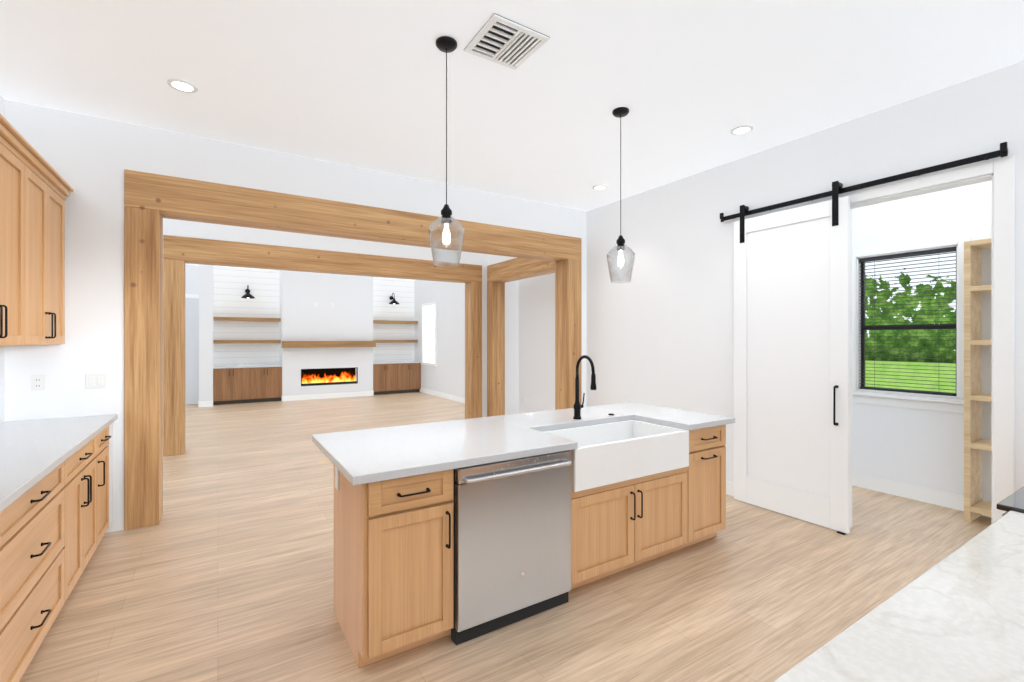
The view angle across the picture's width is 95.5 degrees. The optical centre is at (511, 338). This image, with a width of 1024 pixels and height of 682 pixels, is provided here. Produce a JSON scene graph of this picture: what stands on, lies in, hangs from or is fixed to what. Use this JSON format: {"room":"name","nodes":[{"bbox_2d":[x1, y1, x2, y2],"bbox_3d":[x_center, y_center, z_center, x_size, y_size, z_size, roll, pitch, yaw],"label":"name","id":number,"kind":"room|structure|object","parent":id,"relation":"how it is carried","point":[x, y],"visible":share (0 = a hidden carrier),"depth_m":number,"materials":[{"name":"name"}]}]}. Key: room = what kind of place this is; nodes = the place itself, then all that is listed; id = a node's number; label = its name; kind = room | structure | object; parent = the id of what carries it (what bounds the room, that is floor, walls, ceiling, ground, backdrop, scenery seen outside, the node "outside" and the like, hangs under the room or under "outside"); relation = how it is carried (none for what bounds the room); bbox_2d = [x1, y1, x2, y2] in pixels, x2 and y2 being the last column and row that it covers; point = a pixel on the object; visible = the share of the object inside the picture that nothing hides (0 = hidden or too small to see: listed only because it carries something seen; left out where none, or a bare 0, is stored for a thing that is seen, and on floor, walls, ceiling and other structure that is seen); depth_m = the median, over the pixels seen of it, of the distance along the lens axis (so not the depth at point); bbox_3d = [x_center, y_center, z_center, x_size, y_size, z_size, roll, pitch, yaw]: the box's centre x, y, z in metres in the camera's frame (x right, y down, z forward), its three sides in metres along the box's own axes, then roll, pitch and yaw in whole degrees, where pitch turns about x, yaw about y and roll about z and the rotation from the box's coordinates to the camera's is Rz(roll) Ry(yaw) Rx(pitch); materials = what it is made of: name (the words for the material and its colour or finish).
{"room":"kitchen","nodes":[
{"label":"kitchen","id":0,"kind":"room"},
{"bbox_2d":[19,392,990,681],"bbox_3d":[-1.560,1.548,6.585,7.600,0.104,14.000,0,0,-32],"label":"floor","id":1,"kind":"structure","parent":0,"point":[223,570],"depth_m":2.79,"materials":[{"name":"brown wood"}]},
{"bbox_2d":[0,514,3,681],"bbox_3d":[-1.916,1.062,1.190,0.587,0.876,0.840,0,0,-32],"label":"base cabinet","id":2,"kind":"object","parent":1,"relation":"on","point":[1,515],"depth_m":1.77,"materials":[{"name":"brown wood"}]},
{"bbox_2d":[4,458,71,681],"bbox_3d":[-2.386,1.062,1.934,0.587,0.876,1.040,0,0,-32],"label":"base cabinet","id":3,"kind":"object","parent":1,"relation":"on","point":[56,497],"depth_m":2.09,"materials":[{"name":"brown wood"}]},
{"bbox_2d":[0,414,117,513],"bbox_3d":[-2.202,0.605,1.670,0.617,0.040,4.256,0,0,-32],"label":"countertop","id":4,"kind":"structure","parent":3,"relation":"on","point":[30,450],"depth_m":2.55,"materials":[{"name":"white stone"}]},
{"bbox_2d":[72,434,103,589],"bbox_3d":[-2.857,1.062,2.678,0.587,0.876,0.840,0,0,-32],"label":"base cabinet","id":5,"kind":"object","parent":1,"relation":"on","point":[88,463],"depth_m":2.91,"materials":[{"name":"brown wood"}]},
{"bbox_2d":[104,426,111,534],"bbox_3d":[-3.145,1.062,3.134,0.587,0.876,0.480,0,0,-32],"label":"base cabinet","id":6,"kind":"object","parent":1,"relation":"on","point":[107,433],"depth_m":3.44,"materials":[{"name":"brown wood"}]},
{"bbox_2d":[112,422,112,521],"bbox_3d":[-3.296,1.062,3.374,0.587,0.876,0.206,0,0,-32],"label":"base cabinet","id":7,"kind":"object","parent":1,"relation":"on","point":[112,422],"depth_m":3.60,"materials":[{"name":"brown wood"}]},
{"bbox_2d":[213,368,252,404],"bbox_3d":[-6.548,1.085,10.898,0.750,0.829,0.542,0,0,-32],"label":"base cabinet","id":8,"kind":"object","parent":1,"relation":"on","point":[236,384],"depth_m":10.68,"materials":[{"name":"brown wood"}]},
{"bbox_2d":[213,364,280,367],"bbox_3d":[-6.274,0.653,11.065,1.394,0.035,0.552,0,0,-32],"label":"countertop","id":9,"kind":"structure","parent":8,"relation":"on","point":[272,365],"depth_m":10.98,"materials":[{"name":"white stone"}]},
{"bbox_2d":[253,368,280,402],"bbox_3d":[-6.004,1.085,11.242,0.750,0.829,0.542,0,0,-32],"label":"base cabinet","id":10,"kind":"object","parent":1,"relation":"on","point":[266,381],"depth_m":11.05,"materials":[{"name":"brown wood"}]},
{"bbox_2d":[124,169,581,529],"bbox_3d":[-1.135,0.085,5.014,4.680,2.830,0.290,0,0,-32],"label":"frame","id":11,"kind":"object","parent":1,"relation":"on","point":[155,259],"visible":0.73,"depth_m":4.22,"materials":[{"name":"brown wood"}]},
{"bbox_2d":[373,361,400,394],"bbox_3d":[-3.539,1.085,12.800,0.730,0.829,0.542,0,0,-32],"label":"base cabinet","id":12,"kind":"object","parent":1,"relation":"on","point":[392,377],"depth_m":12.60,"materials":[{"name":"brown wood"}]},
{"bbox_2d":[373,361,392,364],"bbox_3d":[-3.273,0.653,12.962,1.354,0.035,0.552,0,0,-32],"label":"countertop","id":13,"kind":"structure","parent":12,"relation":"on","point":[387,362],"depth_m":12.55,"materials":[{"name":"white stone"}]},
{"bbox_2d":[401,361,420,392],"bbox_3d":[-3.012,1.085,13.133,0.730,0.829,0.542,0,0,-32],"label":"base cabinet","id":14,"kind":"object","parent":1,"relation":"on","point":[410,370],"depth_m":12.96,"materials":[{"name":"brown wood"}]},
{"bbox_2d":[334,419,731,667],"bbox_3d":[0.327,1.063,2.985,2.676,0.875,0.704,0,0,-32],"label":"kitchen island","id":15,"kind":"object","parent":1,"relation":"on","point":[462,531],"depth_m":2.44,"materials":[{"name":"brown wood"}]},
{"bbox_2d":[312,403,734,486],"bbox_3d":[0.218,0.645,3.151,2.764,0.120,1.025,0,0,-32],"label":"island countertop","id":16,"kind":"structure","parent":15,"relation":"on","point":[375,453],"depth_m":2.71,"materials":[{"name":"white stone"}]},
{"bbox_2d":[774,511,1023,681],"bbox_3d":[1.161,1.042,0.858,5.434,0.915,0.704,0,0,-32],"label":"countertop","id":17,"kind":"structure","parent":1,"relation":"on","point":[956,615],"depth_m":0.94,"materials":[{"name":"white stone"}]},
{"bbox_2d":[964,238,990,522],"bbox_3d":[4.062,0.350,3.575,0.307,2.300,0.797,0,0,-32],"label":"shelf unit","id":18,"kind":"object","parent":1,"relation":"on","point":[976,506],"visible":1,"depth_m":3.82,"materials":[{"name":"brown wood"}]},
{"bbox_2d":[996,486,1023,515],"bbox_3d":[2.193,1.038,1.546,0.766,0.925,0.763,0,0,-32],"label":"range","id":19,"kind":"object","parent":1,"relation":"on","point":[1014,501],"visible":0.1,"depth_m":1.63,"materials":[{"name":"silver metal"}]},
{"bbox_2d":[0,61,1023,532],"bbox_3d":[-1.475,-0.100,6.609,7.430,3.200,13.550,0,0,-32],"label":"wall","id":20,"kind":"structure","parent":0,"point":[658,331],"depth_m":4.58,"materials":[{"name":"paint"}]},
{"bbox_2d":[0,130,31,345],"bbox_3d":[-2.768,-0.512,2.285,0.317,1.104,0.991,0,0,-32],"label":"upper cabinet","id":21,"kind":"object","parent":20,"relation":"attached to","point":[15,166],"depth_m":2.63,"materials":[{"name":"brown wood"}]},
{"bbox_2d":[31,375,44,390],"bbox_3d":[-3.456,0.320,3.393,0.070,0.114,0.010,0,0,-32],"label":"outlet","id":22,"kind":"object","parent":20,"relation":"attached to","point":[37,382],"visible":1,"depth_m":3.39,"materials":[{"name":"white plastic"}]},
{"bbox_2d":[32,162,67,344],"bbox_3d":[-3.217,-0.512,2.996,0.317,1.104,0.931,0,0,-32],"label":"upper cabinet","id":23,"kind":"object","parent":20,"relation":"attached to","point":[36,188],"depth_m":3.10,"materials":[{"name":"brown wood"}]},
{"bbox_2d":[85,373,105,388],"bbox_3d":[-3.187,0.320,3.563,0.120,0.114,0.010,0,0,-32],"label":"double light switch","id":24,"kind":"object","parent":20,"relation":"attached to","point":[95,380],"visible":1,"depth_m":3.56,"materials":[{"name":"white plastic"}]},
{"bbox_2d":[185,294,198,403],"bbox_3d":[-7.644,0.235,10.529,0.950,2.530,0.029,0,0,-32],"label":"door","id":25,"kind":"structure","parent":20,"relation":"attached to","point":[191,300],"depth_m":10.70,"materials":[{"name":"paint"}]},
{"bbox_2d":[241,285,254,298],"bbox_3d":[-6.316,-1.133,11.132,0.300,0.333,0.400,0,0,-32],"label":"sconce","id":26,"kind":"object","parent":20,"relation":"attached to","point":[248,295],"visible":1,"depth_m":11.06,"materials":[{"name":"black metal"}]},
{"bbox_2d":[389,293,398,303],"bbox_3d":[-3.315,-1.133,13.029,0.300,0.333,0.400,0,0,-32],"label":"sconce","id":27,"kind":"object","parent":20,"relation":"attached to","point":[393,301],"visible":1,"depth_m":12.94,"materials":[{"name":"black metal"}]},
{"bbox_2d":[421,302,436,365],"bbox_3d":[-2.251,-0.130,12.573,0.045,1.680,1.040,0,0,-32],"label":"window","id":28,"kind":"structure","parent":20,"relation":"in","point":[429,333],"depth_m":12.57,"materials":[{"name":"paint"}]},
{"bbox_2d":[420,388,524,413],"bbox_3d":[-0.716,1.435,10.177,0.014,0.130,8.030,0,0,-32],"label":"baseboard","id":29,"kind":"structure","parent":20,"relation":"attached to","point":[439,394],"depth_m":11.72,"materials":[{"name":"paint"}]},
{"bbox_2d":[726,481,733,496],"bbox_3d":[1.749,1.435,4.980,0.040,0.130,2.890,0,0,-32],"label":"baseboard","id":30,"kind":"structure","parent":20,"relation":"attached to","point":[729,485],"depth_m":4.45,"materials":[{"name":"paint"}]},
{"bbox_2d":[720,142,1007,534],"bbox_3d":[2.515,0.137,3.667,0.145,2.726,1.930,0,0,-32],"label":"barn door","id":31,"kind":"structure","parent":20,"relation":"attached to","point":[792,362],"depth_m":3.87,"materials":[{"name":"paint"}]},
{"bbox_2d":[859,247,956,395],"bbox_3d":[3.771,-0.155,4.449,0.090,1.350,0.770,0,0,-32],"label":"window","id":32,"kind":"structure","parent":20,"relation":"in","point":[863,261],"depth_m":4.43,"materials":[{"name":"black plastic"}]},
{"bbox_2d":[852,473,990,516],"bbox_3d":[3.868,1.435,4.161,0.014,0.130,2.000,0,0,-32],"label":"baseboard","id":33,"kind":"structure","parent":20,"relation":"attached to","point":[939,498],"depth_m":4.36,"materials":[{"name":"paint"}]},
{"bbox_2d":[830,154,1014,527],"bbox_3d":[2.877,0.180,3.332,0.136,2.640,1.020,0,0,-32],"label":"trim","id":34,"kind":"structure","parent":20,"relation":"attached to","point":[997,174],"depth_m":2.96,"materials":[{"name":"paint"}]},
{"bbox_2d":[0,0,1023,280],"bbox_3d":[-1.560,-1.750,6.585,7.600,0.100,14.000,0,0,-32],"label":"ceiling","id":35,"kind":"structure","parent":0,"point":[690,84],"depth_m":2.99,"materials":[{"name":"paint"}]},
{"bbox_2d":[167,79,197,92],"bbox_3d":[-2.210,-1.695,3.122,0.169,0.008,0.169,0,0,-38],"label":"recessed light","id":36,"kind":"object","parent":35,"relation":"in","point":[182,85],"depth_m":3.12,"materials":[{"name":"paint"}]},
{"bbox_2d":[428,36,464,266],"bbox_3d":[-0.376,-1.062,2.672,0.208,1.275,0.208,0,0,-32],"label":"pendant light","id":37,"kind":"object","parent":35,"relation":"hanging from","point":[446,44],"visible":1,"depth_m":2.65,"materials":[{"name":"clear glass"}]},
{"bbox_2d":[464,13,549,69],"bbox_3d":[-0.035,-1.693,2.675,0.360,0.014,0.360,0,0,-32],"label":"ceiling vent","id":38,"kind":"object","parent":35,"relation":"in","point":[504,41],"visible":1,"depth_m":2.65,"materials":[{"name":"metal"}]},
{"bbox_2d":[592,185,607,189],"bbox_3d":[0.987,-1.695,5.214,0.169,0.008,0.169,0,0,-38],"label":"recessed light","id":39,"kind":"object","parent":35,"relation":"in","point":[598,187],"depth_m":5.21,"materials":[{"name":"paint"}]},
{"bbox_2d":[607,107,634,282],"bbox_3d":[0.811,-1.062,3.470,0.208,1.275,0.208,0,0,-32],"label":"pendant light","id":40,"kind":"object","parent":35,"relation":"hanging from","point":[619,112],"visible":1,"depth_m":3.45,"materials":[{"name":"clear glass"}]},
{"bbox_2d":[730,125,752,134],"bbox_3d":[1.867,-1.695,3.783,0.169,0.008,0.169,0,0,-38],"label":"recessed light","id":41,"kind":"object","parent":35,"relation":"in","point":[740,130],"depth_m":3.78,"materials":[{"name":"paint"}]},
{"label":"outside","id":42,"kind":"structure","parent":0,"visible":0},
{"bbox_2d":[865,251,955,392],"bbox_3d":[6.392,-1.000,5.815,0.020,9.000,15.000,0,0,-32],"label":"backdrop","id":43,"kind":"structure","parent":42,"point":[894,339],"depth_m":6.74,"materials":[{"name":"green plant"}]}
]}

